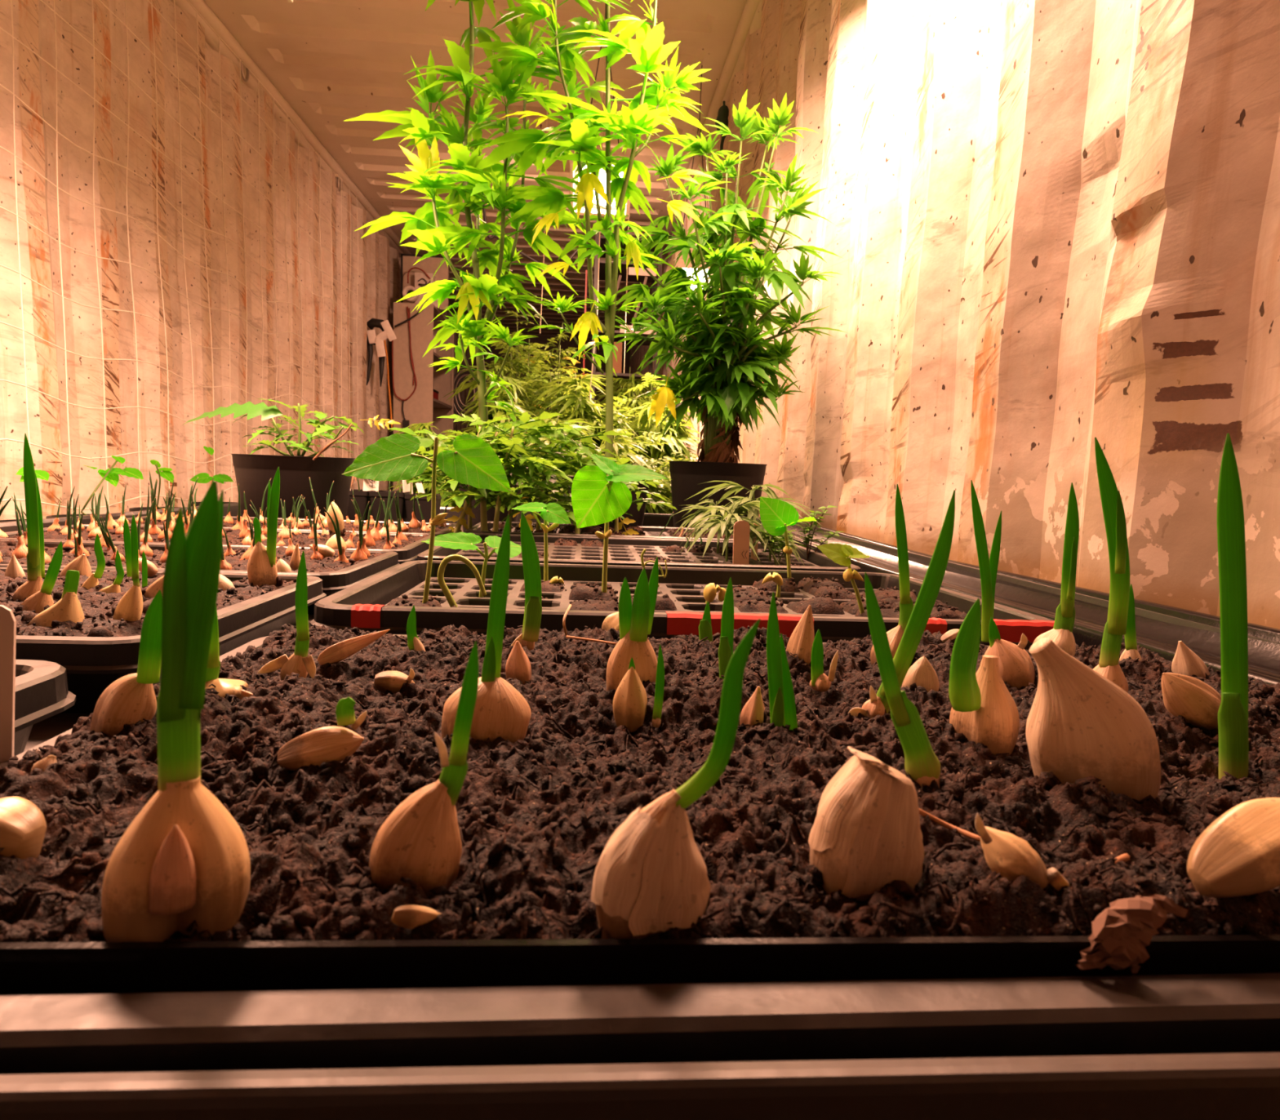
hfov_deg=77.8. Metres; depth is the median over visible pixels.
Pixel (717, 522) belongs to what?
seedling
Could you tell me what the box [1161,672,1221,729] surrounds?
garlic clove
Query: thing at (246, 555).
onion
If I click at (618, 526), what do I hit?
plant
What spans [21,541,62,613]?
garlic
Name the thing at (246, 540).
onion
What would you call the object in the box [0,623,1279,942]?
potting soil
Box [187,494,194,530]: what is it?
onion
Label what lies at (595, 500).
seedling
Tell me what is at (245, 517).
onion
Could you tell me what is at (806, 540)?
herb plant
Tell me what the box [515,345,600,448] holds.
leafy plant
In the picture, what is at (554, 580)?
seedling
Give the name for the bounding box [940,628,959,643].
garlic clove
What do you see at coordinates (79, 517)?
onion
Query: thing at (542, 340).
wall
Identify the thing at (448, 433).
leafy plant
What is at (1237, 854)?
garlic clove
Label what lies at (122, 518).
onion
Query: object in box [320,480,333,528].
onion
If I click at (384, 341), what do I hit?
cable
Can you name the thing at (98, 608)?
potting soil
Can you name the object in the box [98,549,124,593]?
garlic
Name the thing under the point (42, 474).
bean
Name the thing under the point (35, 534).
garlic
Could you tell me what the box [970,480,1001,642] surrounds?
garlic
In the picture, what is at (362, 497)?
nursery pot
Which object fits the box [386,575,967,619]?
potting soil
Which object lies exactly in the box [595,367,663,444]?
leafy plant
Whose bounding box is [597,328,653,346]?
shelf
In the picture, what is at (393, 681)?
garlic clove
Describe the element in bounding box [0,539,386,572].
potting soil
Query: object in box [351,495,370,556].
onion
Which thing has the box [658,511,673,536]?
seedling
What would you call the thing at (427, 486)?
leafy plant
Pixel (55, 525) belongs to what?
onion
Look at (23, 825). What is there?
garlic clove
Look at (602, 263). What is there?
shelf
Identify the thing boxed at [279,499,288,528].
onion
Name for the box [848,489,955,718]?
garlic
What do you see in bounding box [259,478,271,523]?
onion
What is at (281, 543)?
onion
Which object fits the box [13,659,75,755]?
tray
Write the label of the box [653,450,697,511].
leafy plant
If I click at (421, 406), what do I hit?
door
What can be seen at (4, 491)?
onion
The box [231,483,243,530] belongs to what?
onion
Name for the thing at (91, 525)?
onion
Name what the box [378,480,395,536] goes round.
onion
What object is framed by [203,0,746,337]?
ceiling
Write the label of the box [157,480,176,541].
onion
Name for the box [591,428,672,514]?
leafy plant
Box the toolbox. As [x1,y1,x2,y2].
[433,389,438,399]
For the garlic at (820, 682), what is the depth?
0.47 m
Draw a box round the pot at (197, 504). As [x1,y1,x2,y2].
[191,502,238,506]
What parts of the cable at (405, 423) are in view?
cord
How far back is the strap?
3.87 m
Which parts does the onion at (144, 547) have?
bulb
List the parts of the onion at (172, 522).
bulb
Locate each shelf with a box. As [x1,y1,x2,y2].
[433,351,450,368]
[433,398,452,408]
[595,372,650,383]
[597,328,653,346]
[599,259,657,282]
[600,235,657,257]
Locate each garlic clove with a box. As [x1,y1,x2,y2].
[0,796,46,859]
[4,554,25,578]
[58,554,91,577]
[138,558,158,576]
[142,575,164,598]
[217,573,234,591]
[275,558,291,572]
[277,696,366,770]
[289,543,300,569]
[309,544,335,557]
[325,533,346,549]
[326,501,344,533]
[373,667,414,693]
[391,905,441,928]
[505,640,531,684]
[601,612,619,631]
[739,686,764,728]
[786,604,814,664]
[808,746,924,901]
[901,655,939,692]
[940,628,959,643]
[974,813,1069,891]
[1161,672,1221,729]
[1171,640,1209,679]
[1186,797,1279,897]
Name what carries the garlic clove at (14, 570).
on the potting soil at (98, 608)
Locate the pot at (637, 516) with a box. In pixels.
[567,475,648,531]
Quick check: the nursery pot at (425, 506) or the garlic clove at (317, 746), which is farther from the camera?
the nursery pot at (425, 506)
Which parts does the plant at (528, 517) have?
stem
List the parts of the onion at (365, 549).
bulb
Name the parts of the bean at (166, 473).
stem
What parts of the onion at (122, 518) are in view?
bulb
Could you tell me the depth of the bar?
5.99 m
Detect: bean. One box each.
[0,466,48,522]
[45,455,143,518]
[128,459,182,511]
[190,446,238,506]
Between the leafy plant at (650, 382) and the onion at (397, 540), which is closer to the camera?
the onion at (397, 540)
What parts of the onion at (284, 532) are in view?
bulb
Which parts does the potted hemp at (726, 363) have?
stem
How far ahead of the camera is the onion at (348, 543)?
1.27 m
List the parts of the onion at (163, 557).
bulb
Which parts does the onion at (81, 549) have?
bulb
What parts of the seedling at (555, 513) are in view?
stem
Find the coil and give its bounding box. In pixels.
[453,365,491,421]
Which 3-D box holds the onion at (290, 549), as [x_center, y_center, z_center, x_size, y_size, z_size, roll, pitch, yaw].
[-0.512,-0.031,1.167,0.020,0.061,0.019,4,7,17]
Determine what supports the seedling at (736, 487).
in the potting soil at (695, 548)
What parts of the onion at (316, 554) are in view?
bulb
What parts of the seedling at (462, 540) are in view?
stem, stem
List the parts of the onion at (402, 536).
bulb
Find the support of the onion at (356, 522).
on the potting soil at (348, 526)
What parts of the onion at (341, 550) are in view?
bulb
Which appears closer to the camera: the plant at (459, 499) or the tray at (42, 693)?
the tray at (42, 693)
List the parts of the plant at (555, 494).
stem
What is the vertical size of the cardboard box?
0.241 m
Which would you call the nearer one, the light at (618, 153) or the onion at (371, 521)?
the onion at (371, 521)
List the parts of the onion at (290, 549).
bulb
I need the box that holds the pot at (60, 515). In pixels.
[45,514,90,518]
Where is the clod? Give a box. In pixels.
[328,528,346,537]
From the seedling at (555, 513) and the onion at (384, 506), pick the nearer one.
the seedling at (555, 513)
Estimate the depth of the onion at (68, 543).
1.15 m
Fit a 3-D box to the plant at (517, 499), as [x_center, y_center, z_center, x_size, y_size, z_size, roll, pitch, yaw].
[-0.275,-0.172,1.667,0.317,0.268,0.268,3,7,10]
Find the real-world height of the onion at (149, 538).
0.101 m
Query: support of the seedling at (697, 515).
in the potting soil at (695, 548)
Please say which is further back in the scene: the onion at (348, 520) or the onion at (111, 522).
the onion at (348, 520)
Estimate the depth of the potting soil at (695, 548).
1.51 m
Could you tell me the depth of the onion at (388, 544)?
1.27 m
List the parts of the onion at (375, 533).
bulb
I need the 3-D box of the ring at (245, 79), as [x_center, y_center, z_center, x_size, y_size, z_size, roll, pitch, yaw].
[-1.916,-2.358,3.823,0.033,0.094,0.110,2,7,-4]
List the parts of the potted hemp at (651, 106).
stem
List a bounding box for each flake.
[31,754,57,771]
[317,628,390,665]
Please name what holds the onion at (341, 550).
on the potting soil at (327, 564)
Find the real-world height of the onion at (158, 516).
0.116 m
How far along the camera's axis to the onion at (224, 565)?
0.95 m
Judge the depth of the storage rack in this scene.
6.18 m
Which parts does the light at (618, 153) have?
reflector frame, led panel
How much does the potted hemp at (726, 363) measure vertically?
1.145 m
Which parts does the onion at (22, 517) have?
bulb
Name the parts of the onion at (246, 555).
bulb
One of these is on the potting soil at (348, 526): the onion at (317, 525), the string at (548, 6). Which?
the onion at (317, 525)
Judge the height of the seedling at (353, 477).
0.086 m
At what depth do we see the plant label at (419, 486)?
2.22 m
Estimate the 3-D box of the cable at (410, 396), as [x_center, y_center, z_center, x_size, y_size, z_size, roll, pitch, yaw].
[-1.977,-1.729,6.653,0.206,0.774,0.012,2,7,-4]
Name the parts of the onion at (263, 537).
bulb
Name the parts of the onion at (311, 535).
bulb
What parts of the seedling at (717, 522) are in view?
stem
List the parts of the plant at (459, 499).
stem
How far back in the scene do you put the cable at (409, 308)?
6.66 m
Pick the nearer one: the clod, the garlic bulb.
the garlic bulb
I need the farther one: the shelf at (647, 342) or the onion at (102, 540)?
the shelf at (647, 342)
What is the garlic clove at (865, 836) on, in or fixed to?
on the potting soil at (537, 815)
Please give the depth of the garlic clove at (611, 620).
0.60 m
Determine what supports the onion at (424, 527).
on the potting soil at (348, 526)
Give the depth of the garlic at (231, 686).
0.39 m
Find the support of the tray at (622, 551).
in the table
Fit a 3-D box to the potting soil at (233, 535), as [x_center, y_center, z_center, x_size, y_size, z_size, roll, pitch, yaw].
[-0.708,-0.036,1.363,0.632,0.032,0.262,2,7,-4]
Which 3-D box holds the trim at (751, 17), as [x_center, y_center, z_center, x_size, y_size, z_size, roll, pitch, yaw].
[0.337,-2.491,5.278,0.092,0.085,13.600,2,7,-4]
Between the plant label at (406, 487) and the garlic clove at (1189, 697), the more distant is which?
the plant label at (406, 487)
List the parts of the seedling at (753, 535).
stem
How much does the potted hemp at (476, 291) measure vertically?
1.604 m
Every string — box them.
[539,5,550,333]
[588,17,606,399]
[623,148,631,373]
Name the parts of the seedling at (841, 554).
stem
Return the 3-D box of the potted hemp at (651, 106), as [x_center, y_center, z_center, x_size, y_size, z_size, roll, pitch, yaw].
[-0.118,-0.790,1.879,0.592,1.530,0.555,2,7,-4]
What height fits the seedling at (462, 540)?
0.083 m
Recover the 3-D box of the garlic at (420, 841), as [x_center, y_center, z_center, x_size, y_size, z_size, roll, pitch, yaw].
[-0.063,0.061,0.226,0.022,0.077,0.025,8,9,41]
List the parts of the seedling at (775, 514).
stem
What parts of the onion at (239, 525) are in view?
bulb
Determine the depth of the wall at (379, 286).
3.15 m
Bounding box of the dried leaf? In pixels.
[1075,893,1188,973]
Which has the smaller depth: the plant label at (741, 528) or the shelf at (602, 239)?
the plant label at (741, 528)
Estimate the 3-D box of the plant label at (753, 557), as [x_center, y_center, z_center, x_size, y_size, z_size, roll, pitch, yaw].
[0.206,-0.030,1.424,0.013,0.072,0.002,1,7,-13]
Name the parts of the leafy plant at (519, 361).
stem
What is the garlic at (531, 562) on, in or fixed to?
on the potting soil at (537, 815)
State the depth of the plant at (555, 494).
1.71 m
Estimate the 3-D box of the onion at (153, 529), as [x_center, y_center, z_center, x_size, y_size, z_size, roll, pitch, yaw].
[-0.844,-0.087,1.375,0.023,0.107,0.035,-2,8,-31]
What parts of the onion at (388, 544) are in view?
bulb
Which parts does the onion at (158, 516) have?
bulb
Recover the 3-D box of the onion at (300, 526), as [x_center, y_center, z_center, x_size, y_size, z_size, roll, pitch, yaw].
[-0.707,-0.095,1.637,0.023,0.071,0.023,1,7,-7]
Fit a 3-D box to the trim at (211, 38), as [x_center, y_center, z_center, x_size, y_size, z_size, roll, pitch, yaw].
[-2.017,-2.558,5.107,0.090,0.085,13.600,2,7,-4]
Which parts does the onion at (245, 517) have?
bulb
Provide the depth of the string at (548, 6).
3.44 m
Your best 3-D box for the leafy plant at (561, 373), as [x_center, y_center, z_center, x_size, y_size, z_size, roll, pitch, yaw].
[-0.450,-0.756,5.319,0.619,1.183,0.466,3,7,8]
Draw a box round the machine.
[400,253,448,310]
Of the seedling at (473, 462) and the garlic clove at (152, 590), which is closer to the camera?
the garlic clove at (152, 590)
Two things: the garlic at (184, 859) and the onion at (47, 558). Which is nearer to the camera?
the garlic at (184, 859)
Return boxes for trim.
[169,0,457,316]
[636,0,763,316]
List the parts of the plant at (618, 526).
stem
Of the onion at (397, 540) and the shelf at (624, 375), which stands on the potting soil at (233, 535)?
the onion at (397, 540)
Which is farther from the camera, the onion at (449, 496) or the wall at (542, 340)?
the wall at (542, 340)
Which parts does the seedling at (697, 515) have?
stem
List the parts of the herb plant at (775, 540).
stem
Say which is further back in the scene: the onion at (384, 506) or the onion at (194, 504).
the onion at (194, 504)
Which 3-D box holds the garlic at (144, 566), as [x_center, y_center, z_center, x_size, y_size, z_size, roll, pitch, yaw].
[-0.477,0.012,0.763,0.005,0.043,0.004,2,7,-4]
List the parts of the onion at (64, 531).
bulb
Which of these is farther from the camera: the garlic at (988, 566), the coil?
the coil
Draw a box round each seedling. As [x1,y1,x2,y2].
[342,433,511,603]
[351,475,377,490]
[421,532,521,597]
[437,554,486,607]
[511,502,571,581]
[550,576,564,583]
[571,453,669,592]
[640,548,667,586]
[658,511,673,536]
[672,495,760,553]
[684,480,822,551]
[684,536,688,548]
[686,500,779,564]
[702,582,726,604]
[749,524,804,564]
[760,496,816,578]
[762,572,782,597]
[816,542,870,613]
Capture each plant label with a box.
[0,604,16,763]
[363,479,378,491]
[402,480,413,493]
[415,482,424,493]
[733,520,750,564]
[751,523,758,560]
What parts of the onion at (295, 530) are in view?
bulb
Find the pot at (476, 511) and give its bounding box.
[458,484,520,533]
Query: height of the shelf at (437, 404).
0.022 m
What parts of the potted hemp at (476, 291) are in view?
stem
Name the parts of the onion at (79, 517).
bulb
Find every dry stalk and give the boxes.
[562,604,571,635]
[565,635,617,644]
[918,808,980,842]
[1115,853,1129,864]
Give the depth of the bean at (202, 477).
3.24 m
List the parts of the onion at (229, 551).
bulb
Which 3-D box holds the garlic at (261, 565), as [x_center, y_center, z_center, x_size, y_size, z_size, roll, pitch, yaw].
[-0.397,-0.031,0.838,0.032,0.136,0.024,2,7,-4]
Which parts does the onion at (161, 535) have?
bulb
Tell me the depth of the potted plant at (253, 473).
1.87 m
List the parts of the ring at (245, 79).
weld plate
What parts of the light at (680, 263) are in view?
reflector frame, led panel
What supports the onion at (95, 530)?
on the potting soil at (233, 535)
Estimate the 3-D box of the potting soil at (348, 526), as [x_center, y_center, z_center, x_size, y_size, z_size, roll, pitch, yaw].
[-0.730,-0.074,1.663,0.631,0.031,0.248,2,7,-4]
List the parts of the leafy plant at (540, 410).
stem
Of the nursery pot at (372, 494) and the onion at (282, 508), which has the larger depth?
the nursery pot at (372, 494)
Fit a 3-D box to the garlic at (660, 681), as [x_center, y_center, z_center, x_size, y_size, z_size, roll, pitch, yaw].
[0.009,0.061,0.382,0.005,0.041,0.004,2,7,-4]
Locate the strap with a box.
[715,101,728,151]
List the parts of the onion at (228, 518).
bulb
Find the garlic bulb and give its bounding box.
[1026,637,1160,804]
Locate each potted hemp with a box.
[344,0,598,533]
[470,0,719,531]
[604,88,847,528]
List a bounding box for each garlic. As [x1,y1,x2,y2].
[12,433,44,601]
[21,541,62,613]
[27,569,84,626]
[81,533,105,589]
[89,590,162,736]
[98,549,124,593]
[101,480,250,942]
[112,514,142,621]
[142,551,147,587]
[204,606,253,699]
[247,466,279,586]
[257,551,315,680]
[368,641,478,897]
[406,605,426,652]
[441,514,531,742]
[511,511,542,650]
[591,618,760,938]
[606,556,658,691]
[613,657,647,732]
[652,644,664,728]
[697,601,712,642]
[718,577,733,679]
[766,591,797,729]
[809,629,838,692]
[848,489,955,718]
[864,572,940,788]
[870,484,913,664]
[948,598,1019,755]
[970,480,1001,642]
[980,617,1035,688]
[1032,482,1079,656]
[1093,437,1129,693]
[1119,583,1142,661]
[1217,433,1248,779]
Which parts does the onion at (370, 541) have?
bulb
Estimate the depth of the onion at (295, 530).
1.47 m
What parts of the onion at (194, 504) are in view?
bulb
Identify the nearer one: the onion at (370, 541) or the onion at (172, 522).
the onion at (370, 541)
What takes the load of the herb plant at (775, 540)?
on the potting soil at (695, 548)
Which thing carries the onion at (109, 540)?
on the potting soil at (327, 564)
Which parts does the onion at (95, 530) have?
bulb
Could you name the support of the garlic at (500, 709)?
on the potting soil at (537, 815)
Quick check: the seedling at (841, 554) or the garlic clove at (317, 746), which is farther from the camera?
the seedling at (841, 554)
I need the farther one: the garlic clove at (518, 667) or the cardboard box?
the cardboard box
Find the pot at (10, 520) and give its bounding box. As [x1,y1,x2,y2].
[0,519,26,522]
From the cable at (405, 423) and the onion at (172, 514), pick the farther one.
the cable at (405, 423)
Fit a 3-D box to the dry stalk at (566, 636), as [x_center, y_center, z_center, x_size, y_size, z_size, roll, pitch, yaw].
[-0.034,0.057,0.559,0.042,0.002,0.002,6,8,28]
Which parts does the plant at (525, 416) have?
stem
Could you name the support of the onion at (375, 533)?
on the potting soil at (233, 535)
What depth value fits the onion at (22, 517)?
1.13 m
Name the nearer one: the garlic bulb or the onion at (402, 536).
the garlic bulb
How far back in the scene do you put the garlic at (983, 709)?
0.36 m
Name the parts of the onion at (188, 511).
bulb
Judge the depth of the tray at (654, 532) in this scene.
1.72 m
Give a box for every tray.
[0,524,435,564]
[0,539,399,614]
[0,567,326,713]
[0,634,1279,1074]
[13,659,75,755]
[100,514,456,536]
[310,560,1054,646]
[417,533,860,572]
[465,521,751,540]
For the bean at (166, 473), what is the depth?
2.88 m
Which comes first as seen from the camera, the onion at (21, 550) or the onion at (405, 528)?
the onion at (21, 550)
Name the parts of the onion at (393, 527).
bulb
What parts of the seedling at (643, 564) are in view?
stem, stem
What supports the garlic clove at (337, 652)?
on the potting soil at (537, 815)
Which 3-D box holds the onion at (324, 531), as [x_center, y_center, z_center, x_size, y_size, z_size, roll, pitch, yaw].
[-0.582,-0.062,1.468,0.020,0.051,0.017,6,8,31]
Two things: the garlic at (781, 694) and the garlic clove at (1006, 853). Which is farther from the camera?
the garlic at (781, 694)
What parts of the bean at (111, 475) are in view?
stem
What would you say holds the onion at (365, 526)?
on the potting soil at (348, 526)
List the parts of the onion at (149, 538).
bulb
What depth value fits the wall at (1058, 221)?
1.19 m
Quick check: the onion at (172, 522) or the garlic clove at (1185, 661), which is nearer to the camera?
the garlic clove at (1185, 661)
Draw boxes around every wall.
[0,0,473,519]
[472,334,630,441]
[630,0,1279,629]
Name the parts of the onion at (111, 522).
bulb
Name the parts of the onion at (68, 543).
bulb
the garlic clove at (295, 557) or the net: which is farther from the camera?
the net
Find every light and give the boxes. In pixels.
[546,143,601,187]
[568,3,631,218]
[666,65,715,288]
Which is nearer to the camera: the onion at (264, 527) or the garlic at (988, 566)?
the garlic at (988, 566)
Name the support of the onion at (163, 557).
on the potting soil at (327, 564)
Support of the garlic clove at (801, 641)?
on the potting soil at (537, 815)
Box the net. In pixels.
[0,0,358,514]
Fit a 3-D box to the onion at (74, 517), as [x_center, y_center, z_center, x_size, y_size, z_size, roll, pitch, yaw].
[-0.888,-0.063,1.246,0.018,0.082,0.018,0,7,-19]
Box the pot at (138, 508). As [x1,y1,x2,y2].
[128,506,182,511]
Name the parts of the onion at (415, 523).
bulb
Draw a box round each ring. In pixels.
[235,57,250,82]
[334,173,342,191]
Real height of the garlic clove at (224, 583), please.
0.030 m
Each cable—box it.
[383,339,392,430]
[391,306,417,400]
[394,280,440,327]
[401,399,408,427]
[408,307,414,385]
[481,194,577,269]
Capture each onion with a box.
[0,485,11,562]
[0,528,8,537]
[11,495,27,544]
[12,492,27,559]
[26,551,51,564]
[47,500,61,531]
[60,485,75,534]
[62,502,74,547]
[69,512,89,555]
[71,493,83,540]
[73,533,79,558]
[76,504,84,530]
[86,491,100,532]
[88,484,103,538]
[88,507,112,550]
[95,515,124,561]
[99,504,108,546]
[103,493,119,529]
[115,483,129,524]
[115,521,123,534]
[132,501,143,558]
[135,512,143,522]
[139,501,153,556]
[140,484,155,542]
[148,469,162,520]
[148,479,161,534]
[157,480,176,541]
[160,492,168,520]
[160,505,169,563]
[162,496,175,531]
[170,497,175,520]
[180,497,189,533]
[182,476,198,521]
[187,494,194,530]
[189,487,197,517]
[220,545,232,569]
[222,497,233,524]
[222,528,235,556]
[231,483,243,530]
[239,507,260,560]
[239,521,253,538]
[241,491,253,523]
[241,529,251,545]
[244,510,253,549]
[249,500,266,541]
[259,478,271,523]
[261,507,266,534]
[275,535,285,546]
[277,500,293,538]
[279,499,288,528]
[284,517,295,556]
[286,495,299,523]
[290,493,305,534]
[291,497,303,528]
[300,499,319,538]
[302,495,309,528]
[309,477,324,523]
[309,517,320,528]
[311,503,324,559]
[319,515,328,535]
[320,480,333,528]
[324,502,349,563]
[345,515,351,523]
[345,533,355,547]
[350,501,369,561]
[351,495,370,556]
[352,489,364,525]
[363,497,375,530]
[364,507,375,546]
[369,515,375,524]
[370,497,381,541]
[377,490,390,526]
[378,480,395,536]
[383,507,394,548]
[388,505,397,532]
[392,519,401,544]
[394,487,408,540]
[399,510,408,532]
[408,492,422,528]
[415,493,430,531]
[443,496,449,527]
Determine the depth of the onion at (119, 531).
1.39 m
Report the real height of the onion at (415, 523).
0.088 m
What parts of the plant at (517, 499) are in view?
stem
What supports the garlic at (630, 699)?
on the potting soil at (537, 815)
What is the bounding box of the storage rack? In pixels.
[591,231,662,425]
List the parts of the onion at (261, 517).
bulb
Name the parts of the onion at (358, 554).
bulb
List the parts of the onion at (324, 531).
bulb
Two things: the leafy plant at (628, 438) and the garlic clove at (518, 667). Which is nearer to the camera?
the garlic clove at (518, 667)
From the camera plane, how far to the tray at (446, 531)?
1.62 m
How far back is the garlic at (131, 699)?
0.33 m
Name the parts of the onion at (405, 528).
bulb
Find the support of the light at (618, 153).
hanging from the ceiling
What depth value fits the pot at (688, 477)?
2.01 m
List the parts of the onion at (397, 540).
bulb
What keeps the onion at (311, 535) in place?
on the potting soil at (233, 535)
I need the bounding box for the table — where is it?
[0,502,1279,1119]
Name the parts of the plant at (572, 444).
stem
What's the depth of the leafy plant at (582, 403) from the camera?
3.53 m
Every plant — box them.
[183,398,399,519]
[383,422,457,506]
[383,435,537,533]
[387,415,538,528]
[418,413,594,531]
[424,411,579,531]
[428,429,529,502]
[441,365,537,440]
[441,422,606,531]
[462,377,510,431]
[479,404,629,530]
[484,310,557,429]
[497,424,538,467]
[501,441,637,533]
[506,322,586,432]
[513,412,600,502]
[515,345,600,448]
[533,373,645,467]
[536,364,619,422]
[536,448,608,511]
[539,457,677,535]
[569,395,674,480]
[574,453,638,475]
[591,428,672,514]
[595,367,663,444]
[614,372,700,457]
[622,400,701,488]
[633,454,690,514]
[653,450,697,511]
[755,529,796,564]
[795,505,844,559]
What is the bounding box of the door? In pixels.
[393,302,454,490]
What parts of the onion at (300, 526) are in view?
bulb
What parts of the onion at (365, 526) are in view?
bulb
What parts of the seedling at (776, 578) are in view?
stem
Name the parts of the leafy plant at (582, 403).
stem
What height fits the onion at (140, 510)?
0.087 m
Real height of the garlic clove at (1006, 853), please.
0.028 m
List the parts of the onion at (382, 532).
bulb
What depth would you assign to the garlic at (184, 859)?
0.20 m
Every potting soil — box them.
[0,524,428,548]
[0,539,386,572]
[0,569,297,637]
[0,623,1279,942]
[129,516,448,533]
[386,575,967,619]
[470,537,799,565]
[488,520,733,538]
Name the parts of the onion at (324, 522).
bulb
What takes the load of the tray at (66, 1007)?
on the table
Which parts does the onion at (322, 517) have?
bulb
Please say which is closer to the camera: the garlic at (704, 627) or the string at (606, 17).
the garlic at (704, 627)
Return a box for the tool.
[366,318,396,386]
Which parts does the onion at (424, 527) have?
bulb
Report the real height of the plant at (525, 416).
0.274 m
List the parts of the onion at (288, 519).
bulb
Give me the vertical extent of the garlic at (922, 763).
0.089 m
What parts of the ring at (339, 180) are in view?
weld plate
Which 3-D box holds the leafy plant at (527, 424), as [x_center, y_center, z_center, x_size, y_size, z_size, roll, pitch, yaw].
[-0.536,-0.208,2.978,0.417,0.634,0.394,2,7,-4]
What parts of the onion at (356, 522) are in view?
bulb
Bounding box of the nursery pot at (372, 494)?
[368,490,409,521]
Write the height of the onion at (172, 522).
0.073 m
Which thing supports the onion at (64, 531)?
on the potting soil at (233, 535)
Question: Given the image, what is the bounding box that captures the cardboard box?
[612,342,622,373]
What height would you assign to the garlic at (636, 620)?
0.084 m
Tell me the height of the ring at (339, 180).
0.094 m
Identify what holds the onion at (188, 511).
on the potting soil at (348, 526)
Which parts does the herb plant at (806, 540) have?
stem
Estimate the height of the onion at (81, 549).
0.071 m
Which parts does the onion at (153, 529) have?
bulb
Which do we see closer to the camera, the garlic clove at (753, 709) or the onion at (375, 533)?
the garlic clove at (753, 709)
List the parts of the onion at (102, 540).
bulb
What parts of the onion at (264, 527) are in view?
bulb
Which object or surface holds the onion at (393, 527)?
on the potting soil at (348, 526)
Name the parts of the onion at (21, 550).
bulb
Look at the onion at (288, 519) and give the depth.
1.75 m
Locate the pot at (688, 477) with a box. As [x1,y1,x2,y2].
[668,461,767,528]
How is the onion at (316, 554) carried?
on the potting soil at (327, 564)
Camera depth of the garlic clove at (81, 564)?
0.81 m
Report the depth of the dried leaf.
0.20 m
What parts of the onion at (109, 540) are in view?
bulb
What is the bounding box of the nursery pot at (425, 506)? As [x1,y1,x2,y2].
[404,493,441,522]
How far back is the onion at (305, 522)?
1.69 m
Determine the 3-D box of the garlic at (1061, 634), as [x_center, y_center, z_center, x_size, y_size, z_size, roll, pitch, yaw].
[0.308,0.013,0.581,0.030,0.140,0.024,5,7,25]
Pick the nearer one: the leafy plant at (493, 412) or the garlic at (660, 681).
the garlic at (660, 681)
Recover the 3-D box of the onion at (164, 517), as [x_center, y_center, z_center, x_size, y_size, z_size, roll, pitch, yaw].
[-0.964,-0.102,1.611,0.023,0.072,0.023,5,7,20]
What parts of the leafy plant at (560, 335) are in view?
stem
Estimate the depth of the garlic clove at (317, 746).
0.30 m
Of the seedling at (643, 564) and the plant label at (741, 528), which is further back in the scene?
the plant label at (741, 528)
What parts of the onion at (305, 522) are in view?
bulb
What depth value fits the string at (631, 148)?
4.28 m
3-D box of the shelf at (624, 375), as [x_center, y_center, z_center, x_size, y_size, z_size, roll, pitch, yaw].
[-0.138,-1.480,6.466,0.455,0.020,0.571,2,7,-4]
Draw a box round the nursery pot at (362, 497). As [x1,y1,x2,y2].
[346,488,372,520]
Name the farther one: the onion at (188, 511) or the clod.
the onion at (188, 511)
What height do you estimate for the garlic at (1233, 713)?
0.158 m
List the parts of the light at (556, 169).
reflector frame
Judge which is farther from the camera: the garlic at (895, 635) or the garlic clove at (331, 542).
the garlic clove at (331, 542)
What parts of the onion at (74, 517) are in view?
bulb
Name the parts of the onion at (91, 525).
bulb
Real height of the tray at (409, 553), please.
0.059 m
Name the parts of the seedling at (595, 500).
stem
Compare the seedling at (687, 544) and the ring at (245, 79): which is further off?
the ring at (245, 79)
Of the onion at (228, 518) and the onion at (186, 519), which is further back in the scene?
the onion at (228, 518)
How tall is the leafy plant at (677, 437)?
0.835 m
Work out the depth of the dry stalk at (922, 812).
0.27 m
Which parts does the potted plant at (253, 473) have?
pot, stem, withered stem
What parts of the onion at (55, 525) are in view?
bulb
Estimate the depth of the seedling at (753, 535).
1.37 m
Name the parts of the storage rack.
post, post, post, post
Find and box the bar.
[582,270,586,374]
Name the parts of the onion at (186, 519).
bulb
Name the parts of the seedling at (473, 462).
stem, stem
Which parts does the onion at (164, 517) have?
bulb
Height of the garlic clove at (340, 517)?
0.050 m
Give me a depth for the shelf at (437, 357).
7.15 m
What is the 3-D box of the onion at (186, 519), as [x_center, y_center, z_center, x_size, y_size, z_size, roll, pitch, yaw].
[-0.788,-0.072,1.389,0.026,0.079,0.030,-1,8,-28]
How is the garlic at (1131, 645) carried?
on the potting soil at (537, 815)
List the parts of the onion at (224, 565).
bulb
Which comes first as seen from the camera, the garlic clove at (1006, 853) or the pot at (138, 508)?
the garlic clove at (1006, 853)
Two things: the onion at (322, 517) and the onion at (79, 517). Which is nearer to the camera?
the onion at (79, 517)
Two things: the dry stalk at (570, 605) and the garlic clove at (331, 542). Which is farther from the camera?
the garlic clove at (331, 542)
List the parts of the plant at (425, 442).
stem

